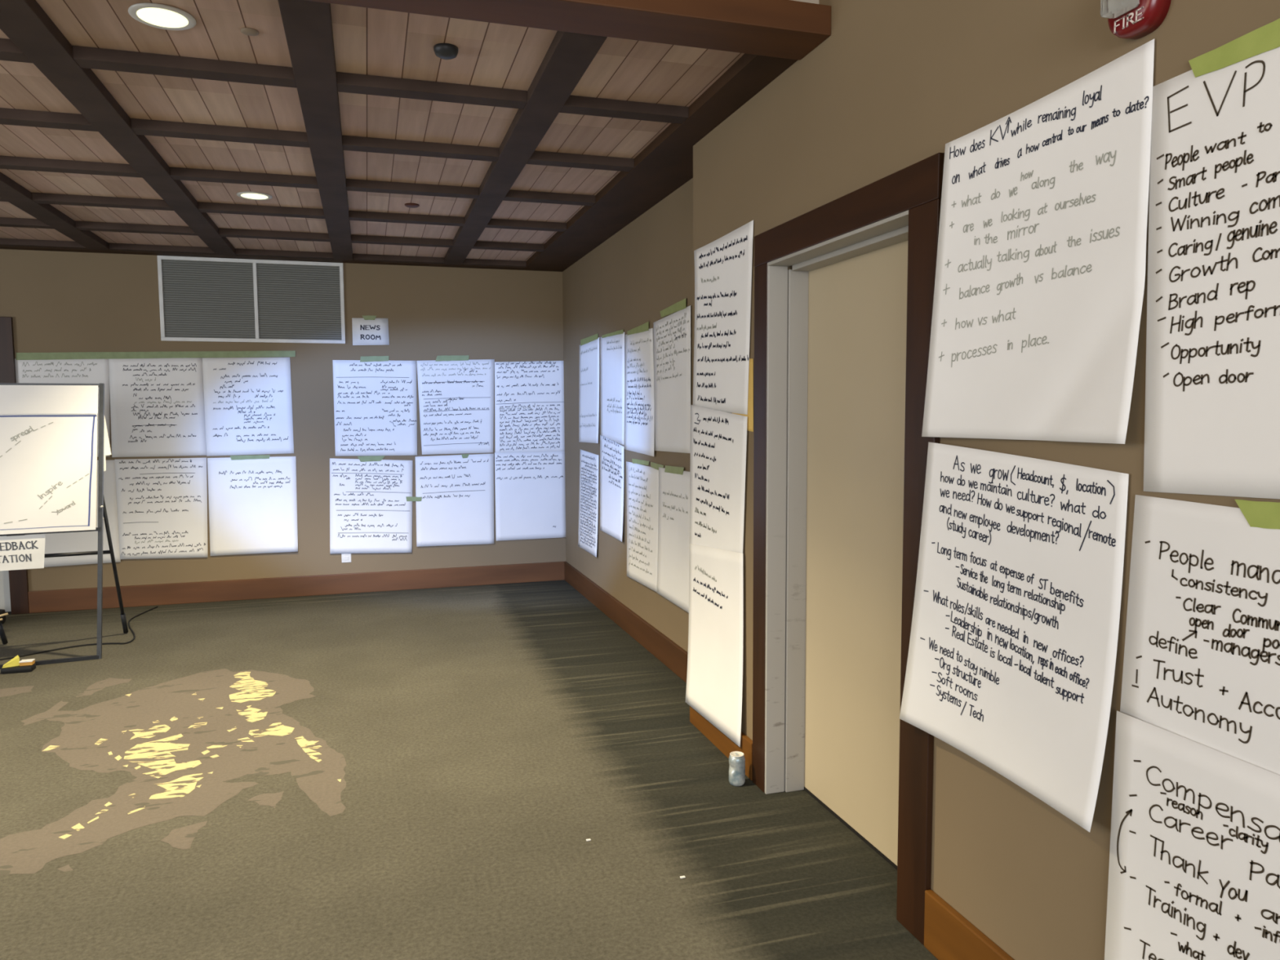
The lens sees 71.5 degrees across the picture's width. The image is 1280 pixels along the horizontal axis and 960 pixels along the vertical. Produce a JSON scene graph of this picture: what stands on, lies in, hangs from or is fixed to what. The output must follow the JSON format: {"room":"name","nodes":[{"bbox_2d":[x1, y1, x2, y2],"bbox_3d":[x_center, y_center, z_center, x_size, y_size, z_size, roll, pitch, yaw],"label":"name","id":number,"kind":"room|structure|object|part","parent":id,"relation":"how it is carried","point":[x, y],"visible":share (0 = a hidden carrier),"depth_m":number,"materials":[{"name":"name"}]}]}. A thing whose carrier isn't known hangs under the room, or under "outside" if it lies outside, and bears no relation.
{"room":"conference room","nodes":[
{"label":"conference room","id":0,"kind":"room"},
{"bbox_2d":[0,248,565,591],"bbox_3d":[-4.174,-0.709,6.877,8.065,3.400,0.200,-2,5,-17],"label":"wall","id":1,"kind":"structure","parent":0,"point":[55,301],"depth_m":7.28,"materials":[{"name":"beige paint"}]},
{"bbox_2d":[0,316,29,614],"bbox_3d":[-5.231,-0.083,6.519,1.220,2.220,0.105,-2,5,-17],"label":"door","id":2,"kind":"structure","parent":1,"relation":"in","point":[14,584],"depth_m":6.69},
{"bbox_2d":[14,358,110,457],"bbox_3d":[-4.356,-0.545,6.725,0.644,0.755,0.002,-2,5,-17],"label":"chart sheet","id":3,"kind":"object","parent":1,"relation":"attached to","point":[60,371],"visible":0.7,"depth_m":6.72,"materials":[{"name":"white paper"}]},
{"bbox_2d":[25,460,120,567],"bbox_3d":[-4.340,0.253,6.784,0.674,0.815,0.007,-2,5,-17],"label":"chart sheet","id":4,"kind":"object","parent":1,"relation":"attached to","point":[84,541],"visible":0.33,"depth_m":6.84,"materials":[{"name":"white paper"}]},
{"bbox_2d":[16,351,295,359],"bbox_3d":[-3.707,-0.966,6.889,1.944,0.095,0.001,-2,5,-17],"label":"tape","id":5,"kind":"object","parent":1,"relation":"attached to","point":[77,355],"visible":1,"depth_m":6.86,"materials":[{"name":"green paper"}]},
{"bbox_2d":[108,358,206,457],"bbox_3d":[-3.746,-0.566,6.909,0.663,0.766,0.002,-2,5,-17],"label":"chart sheet","id":6,"kind":"object","parent":1,"relation":"attached to","point":[157,405],"visible":1,"depth_m":6.91,"materials":[{"name":"white paper"}]},
{"bbox_2d":[115,457,208,559],"bbox_3d":[-3.731,0.228,6.968,0.645,0.794,0.005,-2,5,-17],"label":"chart sheet","id":7,"kind":"object","parent":1,"relation":"attached to","point":[162,504],"visible":1,"depth_m":6.96,"materials":[{"name":"white paper"}]},
{"bbox_2d":[202,357,293,456],"bbox_3d":[-3.122,-0.589,7.100,0.649,0.782,0.002,-2,5,-17],"label":"chart sheet","id":8,"kind":"object","parent":1,"relation":"attached to","point":[248,403],"visible":1,"depth_m":7.10,"materials":[{"name":"white paper"}]},
{"bbox_2d":[156,255,345,343],"bbox_3d":[-3.057,-1.419,7.051,1.353,0.649,0.020,-2,5,-17],"label":"air vent","id":9,"kind":"object","parent":1,"relation":"in","point":[202,299],"visible":1,"depth_m":7.04,"materials":[{"name":"grey metal"}]},
{"bbox_3d":[-3.368,-1.410,6.960,0.648,0.593,0.011,-2,5,-17],"label":"louvre panel","id":10,"kind":"part","parent":9,"relation":"part of","materials":[{"name":"grey metal"}]},
{"bbox_3d":[-2.736,-1.428,7.152,0.624,0.593,0.011,-2,5,-17],"label":"louvre panel","id":11,"kind":"part","parent":9,"relation":"part of","materials":[{"name":"grey metal"}]},
{"bbox_2d":[207,454,297,555],"bbox_3d":[-3.109,0.199,7.154,0.663,0.797,0.013,-2,5,-17],"label":"chart sheet","id":12,"kind":"object","parent":1,"relation":"attached to","point":[253,499],"visible":1,"depth_m":7.16,"materials":[{"name":"white paper"}]},
{"bbox_2d":[27,561,564,613],"bbox_3d":[-2.644,0.868,7.348,4.155,0.165,0.025,-2,5,-17],"label":"baseboard","id":13,"kind":"structure","parent":1,"relation":"attached to","point":[72,599],"depth_m":7.27,"materials":[{"name":"brown wood"}]},
{"bbox_2d":[341,553,351,562],"bbox_3d":[-2.443,0.629,7.400,0.076,0.114,0.009,-2,5,-17],"label":"wall outlet","id":14,"kind":"object","parent":1,"relation":"attached to","point":[345,557],"visible":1,"depth_m":7.40,"materials":[{"name":"beige plastic"}]},
{"bbox_2d":[351,315,389,345],"bbox_3d":[-2.219,-1.231,7.328,0.290,0.246,0.002,-2,5,-17],"label":"paper sign","id":15,"kind":"object","parent":1,"relation":"attached to","point":[368,330],"visible":1,"depth_m":7.33,"materials":[{"name":"white paper"}]},
{"bbox_2d":[329,455,413,553],"bbox_3d":[-2.240,0.213,7.426,0.682,0.827,0.006,-2,5,-17],"label":"chart sheet","id":16,"kind":"object","parent":1,"relation":"attached to","point":[371,512],"visible":1,"depth_m":7.42,"materials":[{"name":"white paper"}]},
{"bbox_2d":[333,355,417,456],"bbox_3d":[-2.189,-0.613,7.381,0.666,0.830,0.009,-2,5,-17],"label":"chart sheet","id":17,"kind":"object","parent":1,"relation":"attached to","point":[375,406],"visible":1,"depth_m":7.38,"materials":[{"name":"white paper"}]},
{"bbox_2d":[405,496,422,501],"bbox_3d":[-1.910,0.160,7.522,0.131,0.044,0.001,-2,5,-17],"label":"tape","id":18,"kind":"object","parent":1,"relation":"attached to","point":[408,498],"visible":1,"depth_m":7.52,"materials":[{"name":"green paper"}]},
{"bbox_2d":[415,453,493,546],"bbox_3d":[-1.580,0.172,7.624,0.667,0.786,0.007,-2,5,-17],"label":"chart sheet","id":19,"kind":"object","parent":1,"relation":"attached to","point":[455,507],"visible":1,"depth_m":7.62,"materials":[{"name":"white paper"}]},
{"bbox_2d":[416,355,494,454],"bbox_3d":[-1.556,-0.640,7.570,0.650,0.837,0.013,-2,5,-17],"label":"chart sheet","id":20,"kind":"object","parent":1,"relation":"attached to","point":[456,393],"visible":1,"depth_m":7.57,"materials":[{"name":"white paper"}]},
{"bbox_2d":[494,360,564,452],"bbox_3d":[-0.955,-0.637,7.761,0.630,0.809,0.002,-2,5,-17],"label":"chart sheet","id":21,"kind":"object","parent":1,"relation":"attached to","point":[529,396],"visible":1,"depth_m":7.76,"materials":[{"name":"white paper"}]},
{"bbox_2d":[494,451,565,541],"bbox_3d":[-0.956,0.138,7.814,0.630,0.769,0.007,-2,5,-17],"label":"chart sheet","id":22,"kind":"object","parent":1,"relation":"attached to","point":[531,494],"visible":1,"depth_m":7.81,"materials":[{"name":"white paper"}]},
{"bbox_2d":[0,0,744,261],"bbox_3d":[-3.421,-1.593,4.320,7.265,0.030,4.990,-2,5,-17],"label":"ceiling","id":23,"kind":"structure","parent":0,"point":[367,41],"depth_m":3.76,"materials":[{"name":"brown wood"}]},
{"bbox_2d":[0,172,111,250],"bbox_3d":[-3.318,-1.559,4.359,0.145,0.045,4.720,-2,5,-17],"label":"ceiling beam","id":24,"kind":"structure","parent":23,"relation":"attached to","point":[11,191],"depth_m":5.46,"materials":[{"name":"brown wood"}]},
{"bbox_2d":[0,0,235,255],"bbox_3d":[-2.499,-1.584,4.609,0.145,0.045,4.720,-2,5,-17],"label":"ceiling beam","id":25,"kind":"structure","parent":23,"relation":"attached to","point":[25,23],"depth_m":3.50,"materials":[{"name":"brown wood"}]},
{"bbox_2d":[128,2,196,30],"bbox_3d":[-1.516,-1.469,2.827,0.192,0.007,0.192,-2,5,-17],"label":"recessed light","id":26,"kind":"object","parent":23,"relation":"in","point":[157,15],"visible":1,"depth_m":2.81,"materials":[{"name":"white paint"}]},
{"bbox_2d":[240,27,258,35],"bbox_3d":[-1.290,-1.480,2.942,0.056,0.008,0.056,-2,5,-17],"label":"cap","id":27,"kind":"object","parent":23,"relation":"attached to","point":[247,31],"visible":1,"depth_m":2.93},
{"bbox_2d":[236,191,272,199],"bbox_3d":[-2.235,-1.646,5.157,0.192,0.007,0.192,-2,5,-17],"label":"recessed light","id":28,"kind":"object","parent":23,"relation":"in","point":[247,195],"visible":1,"depth_m":5.14,"materials":[{"name":"white paint"}]},
{"bbox_2d":[0,238,526,267],"bbox_3d":[-4.273,-1.721,6.503,6.915,0.043,0.090,-2,5,-17],"label":"ceiling beam","id":29,"kind":"structure","parent":23,"relation":"attached to","point":[3,242],"depth_m":6.86,"materials":[{"name":"brown wood"}]},
{"bbox_2d":[0,217,544,252],"bbox_3d":[-4.042,-1.664,5.750,6.915,0.043,0.090,-2,5,-17],"label":"ceiling beam","id":30,"kind":"structure","parent":23,"relation":"attached to","point":[4,221],"depth_m":6.16,"materials":[{"name":"brown wood"}]},
{"bbox_2d":[0,192,566,231],"bbox_3d":[-3.810,-1.607,4.996,6.915,0.043,0.090,-2,5,-17],"label":"ceiling beam","id":31,"kind":"structure","parent":23,"relation":"attached to","point":[39,197],"depth_m":5.46,"materials":[{"name":"brown wood"}]},
{"bbox_2d":[0,155,595,206],"bbox_3d":[-3.579,-1.550,4.243,6.915,0.043,0.090,-2,5,-17],"label":"ceiling beam","id":32,"kind":"structure","parent":23,"relation":"attached to","point":[10,162],"depth_m":4.71,"materials":[{"name":"brown wood"}]},
{"bbox_2d":[277,0,352,260],"bbox_3d":[-1.679,-1.608,4.858,0.145,0.045,4.720,-2,5,-17],"label":"ceiling beam","id":33,"kind":"structure","parent":23,"relation":"attached to","point":[307,24],"depth_m":3.48,"materials":[{"name":"brown wood"}]},
{"bbox_2d":[0,107,634,172],"bbox_3d":[-3.348,-1.493,3.490,6.915,0.043,0.090,-2,5,-17],"label":"ceiling beam","id":34,"kind":"structure","parent":23,"relation":"attached to","point":[14,117],"depth_m":4.00,"materials":[{"name":"brown wood"}]},
{"bbox_2d":[0,38,688,124],"bbox_3d":[-3.117,-1.436,2.736,6.915,0.043,0.090,-2,5,-17],"label":"ceiling beam","id":35,"kind":"structure","parent":23,"relation":"attached to","point":[86,57],"depth_m":3.33,"materials":[{"name":"brown wood"}]},
{"bbox_2d":[0,53,798,271],"bbox_3d":[-3.441,-1.561,4.389,7.265,0.045,4.850,-2,5,-17],"label":"ceiling beam","id":36,"kind":"structure","parent":23,"relation":"attached to","point":[664,165],"depth_m":4.76,"materials":[{"name":"brown wood"}]},
{"bbox_2d":[404,203,419,208],"bbox_3d":[-1.387,-1.668,5.413,0.088,0.014,0.088,-2,5,-17],"label":"ceiling fitting","id":37,"kind":"object","parent":23,"relation":"attached to","point":[407,205],"visible":1,"depth_m":5.39,"materials":[{"name":"grey metal"}]},
{"bbox_2d":[433,43,457,59],"bbox_3d":[-0.673,-1.483,3.089,0.084,0.033,0.084,-2,5,-17],"label":"ceiling fitting","id":38,"kind":"object","parent":23,"relation":"attached to","point":[442,51],"visible":1,"depth_m":3.06,"materials":[{"name":"black plastic"}]},
{"bbox_2d":[444,31,607,265],"bbox_3d":[-0.860,-1.632,5.108,0.145,0.045,4.720,-2,5,-17],"label":"ceiling beam","id":39,"kind":"structure","parent":23,"relation":"attached to","point":[569,55],"depth_m":3.78,"materials":[{"name":"brown wood"}]},
{"bbox_2d":[306,0,831,60],"bbox_3d":[-2.793,-1.391,1.945,7.070,0.093,0.215,-2,5,-17],"label":"ceiling beam","id":40,"kind":"structure","parent":23,"relation":"attached to","point":[780,28],"depth_m":2.78,"materials":[{"name":"brown wood"}]},
{"bbox_2d":[0,579,937,959],"bbox_3d":[-2.301,1.495,0.943,8.065,0.101,12.930,-2,5,-17],"label":"floor","id":41,"kind":"structure","parent":0,"point":[420,774],"depth_m":3.42,"materials":[{"name":"carpet"}]},
{"bbox_2d":[0,608,8,623],"bbox_3d":[-4.657,0.989,6.332,0.328,0.105,0.183,-2,5,-17],"label":"bag","id":42,"kind":"object","parent":41,"relation":"on","point":[2,613],"visible":0.95,"depth_m":6.37,"materials":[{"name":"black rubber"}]},
{"bbox_2d":[0,663,35,673],"bbox_3d":[-3.642,1.105,5.214,0.160,0.035,0.085,-2,5,-17],"label":"pouch","id":43,"kind":"object","parent":41,"relation":"on","point":[19,668],"visible":0.91,"depth_m":5.18,"materials":[{"name":"black fabric"}]},
{"bbox_2d":[2,655,19,667],"bbox_3d":[-3.678,1.060,5.197,0.086,0.054,0.045,-4,6,-39],"label":"sticky note pad","id":44,"kind":"object","parent":43,"relation":"on","point":[15,661],"visible":1,"depth_m":5.19,"materials":[{"name":"yellow paper"}]},
{"bbox_2d":[18,658,35,666],"bbox_3d":[-3.600,1.072,5.227,0.066,0.026,0.052,-2,5,-17],"label":"box","id":45,"kind":"object","parent":43,"relation":"on","point":[29,661],"visible":1,"depth_m":5.21,"materials":[{"name":"white paper"}]},
{"bbox_2d":[0,382,128,669],"bbox_3d":[-3.724,0.246,5.586,0.772,1.693,0.760,-2,5,-17],"label":"easel","id":46,"kind":"object","parent":41,"relation":"on","point":[102,513],"visible":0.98,"depth_m":5.49,"materials":[{"name":"grey metal"}]},
{"bbox_2d":[0,533,45,570],"bbox_3d":[-3.715,0.433,5.300,0.297,0.201,0.027,-2,5,-24],"label":"paper sign","id":47,"kind":"object","parent":46,"relation":"hanging from","point":[16,552],"visible":1,"depth_m":5.31,"materials":[{"name":"white paper"}]},
{"bbox_2d":[0,527,100,536],"bbox_3d":[-3.656,0.316,5.337,0.722,0.020,0.020,-2,5,-24],"label":"tray","id":48,"kind":"object","parent":46,"relation":"on","point":[97,529],"depth_m":5.38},
{"bbox_2d":[0,385,111,534],"bbox_3d":[-3.627,-0.129,5.367,0.797,0.882,0.271,-4,6,-38],"label":"paper pad","id":49,"kind":"object","parent":46,"relation":"on","point":[48,433],"visible":0.98,"depth_m":5.37,"materials":[{"name":"white paper"}]},
{"bbox_3d":[-3.331,0.251,5.494,0.029,1.693,0.196,0,4,1],"label":"post","id":50,"kind":"part","parent":46,"relation":"part of","materials":[{"name":"grey metal"}]},
{"bbox_3d":[-3.430,0.560,5.805,0.022,1.012,0.554,-2,5,-20],"label":"leg","id":51,"kind":"part","parent":46,"relation":"part of","materials":[{"name":"black metal"}]},
{"bbox_2d":[0,606,158,660],"bbox_3d":[-3.689,1.058,5.967,0.723,0.010,1.770,1,5,18],"label":"power cord","id":52,"kind":"object","parent":41,"relation":"on","point":[131,619],"visible":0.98,"depth_m":5.78,"materials":[{"name":"black rubber"}]},
{"bbox_2d":[728,751,745,786],"bbox_3d":[0.390,1.162,3.579,0.066,0.124,0.066,-2,5,-17],"label":"drink can","id":53,"kind":"object","parent":41,"relation":"on","point":[736,758],"visible":1,"depth_m":3.55,"materials":[{"name":"metal"}]},
{"bbox_3d":[0.390,1.102,3.575,0.056,0.003,0.056,-2,5,-17],"label":"lid","id":54,"kind":"part","parent":53,"relation":"part of","materials":[{"name":"silver metal"}]},
{"bbox_2d":[792,0,818,4],"bbox_3d":[-2.811,-1.741,1.968,7.070,0.600,0.150,-2,5,-17],"label":"bulkhead","id":55,"kind":"object","parent":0,"point":[816,2],"depth_m":2.94,"materials":[{"name":"paint"}]},
{"bbox_2d":[562,0,1279,959],"bbox_3d":[1.290,-0.348,1.801,0.595,3.400,12.730,-2,5,-17],"label":"wall","id":56,"kind":"structure","parent":0,"point":[893,82],"depth_m":2.42,"materials":[{"name":"beige paint"}]},
{"bbox_2d":[577,448,598,557],"bbox_3d":[-0.421,0.173,7.073,0.013,0.815,0.728,-2,5,-17],"label":"chart sheet","id":57,"kind":"object","parent":56,"relation":"attached to","point":[588,462],"visible":1,"depth_m":7.04,"materials":[{"name":"white paper"}]},
{"bbox_2d":[578,333,599,443],"bbox_3d":[-0.406,-0.700,6.950,0.011,0.828,0.702,-2,5,-17],"label":"chart sheet","id":58,"kind":"object","parent":56,"relation":"attached to","point":[588,348],"visible":1,"depth_m":6.93,"materials":[{"name":"white paper"}]},
{"bbox_2d":[600,435,624,542],"bbox_3d":[-0.211,0.043,6.360,0.013,0.719,0.674,-2,5,-17],"label":"chart sheet","id":59,"kind":"object","parent":56,"relation":"attached to","point":[611,453],"visible":1,"depth_m":6.35,"materials":[{"name":"white paper"}]},
{"bbox_2d":[600,328,624,444],"bbox_3d":[-0.198,-0.647,6.280,0.002,0.782,0.666,-2,5,-17],"label":"chart sheet","id":60,"kind":"object","parent":56,"relation":"attached to","point":[611,344],"visible":1,"depth_m":6.26,"materials":[{"name":"white paper"}]},
{"bbox_2d":[564,561,688,683],"bbox_3d":[-0.115,0.946,6.146,0.022,0.165,3.760,-2,5,-17],"label":"baseboard","id":61,"kind":"structure","parent":56,"relation":"attached to","point":[666,651],"depth_m":5.88,"materials":[{"name":"brown wood"}]},
{"bbox_2d":[623,321,654,456],"bbox_3d":[-0.014,-0.574,5.666,0.013,0.819,0.698,-2,5,-17],"label":"chart sheet","id":62,"kind":"object","parent":56,"relation":"attached to","point":[639,407],"visible":1,"depth_m":5.64,"materials":[{"name":"white paper"}]},
{"bbox_2d":[626,458,663,591],"bbox_3d":[0.023,0.277,5.635,0.009,0.805,0.808,-2,5,-17],"label":"chart sheet","id":63,"kind":"object","parent":56,"relation":"attached to","point":[642,481],"visible":1,"depth_m":5.66,"materials":[{"name":"white paper"}]},
{"bbox_2d":[653,298,690,453],"bbox_3d":[0.176,-0.575,5.053,0.002,0.843,0.645,-2,5,-17],"label":"chart sheet","id":64,"kind":"object","parent":56,"relation":"attached to","point":[671,333],"visible":1,"depth_m":5.02,"materials":[{"name":"white paper"}]},
{"bbox_2d":[656,465,689,613],"bbox_3d":[0.191,0.313,5.074,0.009,0.790,0.604,-2,5,-17],"label":"chart sheet","id":65,"kind":"object","parent":56,"relation":"attached to","point":[673,511],"visible":0.95,"depth_m":5.07,"materials":[{"name":"white paper"}]},
{"bbox_2d":[685,543,743,746],"bbox_3d":[0.324,0.690,3.975,0.019,0.827,0.664,-2,5,-17],"label":"chart sheet","id":66,"kind":"object","parent":56,"relation":"attached to","point":[714,676],"visible":1,"depth_m":3.94,"materials":[{"name":"white paper"}]},
{"bbox_2d":[689,404,747,553],"bbox_3d":[0.334,0.019,3.916,0.002,0.704,0.672,-2,5,-17],"label":"chart sheet","id":67,"kind":"object","parent":56,"relation":"attached to","point":[718,438],"visible":1,"depth_m":3.90,"materials":[{"name":"white paper"}]},
{"bbox_2d":[689,706,752,780],"bbox_3d":[0.355,1.118,3.955,0.020,0.155,0.724,-2,5,-17],"label":"baseboard","id":68,"kind":"structure","parent":56,"relation":"attached to","point":[726,745],"depth_m":3.89,"materials":[{"name":"brown wood"}]},
{"bbox_2d":[693,220,753,414],"bbox_3d":[0.340,-0.662,3.827,0.013,0.758,0.681,-2,5,-17],"label":"chart sheet","id":69,"kind":"object","parent":56,"relation":"attached to","point":[722,266],"visible":1,"depth_m":3.79,"materials":[{"name":"white paper"}]},
{"bbox_2d":[732,358,753,431],"bbox_3d":[0.418,-0.352,3.630,0.001,0.308,0.218,-2,5,-17],"label":"sheet","id":70,"kind":"object","parent":56,"relation":"attached to","point":[750,394],"visible":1,"depth_m":3.55,"materials":[{"name":"paper"}]},
{"bbox_2d":[752,152,944,945],"bbox_3d":[0.719,0.180,2.995,0.211,2.170,1.165,-2,5,-17],"label":"door","id":71,"kind":"structure","parent":56,"relation":"in","point":[842,335],"depth_m":3.12,"materials":[{"name":"beige wood"}]},
{"bbox_3d":[0.622,-0.840,2.888,0.021,0.118,1.165,-2,5,-17],"label":"head casing","id":72,"kind":"part","parent":71,"relation":"part of","materials":[{"name":"brown wood"}]},
{"bbox_2d":[924,888,1014,959],"bbox_3d":[1.835,1.478,-0.872,0.022,0.165,7.050,-2,5,-17],"label":"baseboard","id":73,"kind":"structure","parent":56,"relation":"attached to","point":[948,935],"depth_m":2.37,"materials":[{"name":"brown wood"}]},
{"bbox_2d":[899,441,1128,831],"bbox_3d":[0.858,0.313,2.150,0.051,0.792,0.711,-2,5,-17],"label":"chart sheet","id":74,"kind":"object","parent":56,"relation":"attached to","point":[1012,654],"visible":1,"depth_m":2.08,"materials":[{"name":"white paper"}]},
{"bbox_2d":[921,39,1154,444],"bbox_3d":[0.871,-0.481,2.049,0.042,0.780,0.679,-2,5,-17],"label":"chart sheet","id":75,"kind":"object","parent":56,"relation":"attached to","point":[1041,260],"visible":1,"depth_m":1.98,"materials":[{"name":"white paper"}]},
{"bbox_2d":[1100,0,1171,39],"bbox_3d":[0.943,-0.941,1.713,0.085,0.158,0.118,-2,5,-17],"label":"fire alarm","id":76,"kind":"object","parent":56,"relation":"attached to","point":[1126,19],"visible":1,"depth_m":1.70,"materials":[{"name":"red plastic"}]},
{"bbox_2d":[1104,711,1279,959],"bbox_3d":[1.075,0.879,1.561,0.002,0.765,0.652,-2,5,-17],"label":"chart sheet","id":77,"kind":"object","parent":56,"relation":"attached to","point":[1194,866],"visible":1,"depth_m":1.68,"materials":[{"name":"white paper"}]},
{"bbox_2d":[1120,494,1279,775],"bbox_3d":[1.082,0.330,1.503,0.002,0.586,0.658,-2,5,-17],"label":"chart sheet","id":78,"kind":"object","parent":56,"relation":"attached to","point":[1202,660],"visible":1,"depth_m":1.63,"materials":[{"name":"white paper"}]},
{"bbox_2d":[1143,17,1279,498],"bbox_3d":[1.083,-0.359,1.438,0.002,0.810,0.646,-2,5,-17],"label":"chart sheet","id":79,"kind":"object","parent":56,"relation":"attached to","point":[1212,412],"visible":1,"depth_m":1.59,"materials":[{"name":"white paper"}]}
]}

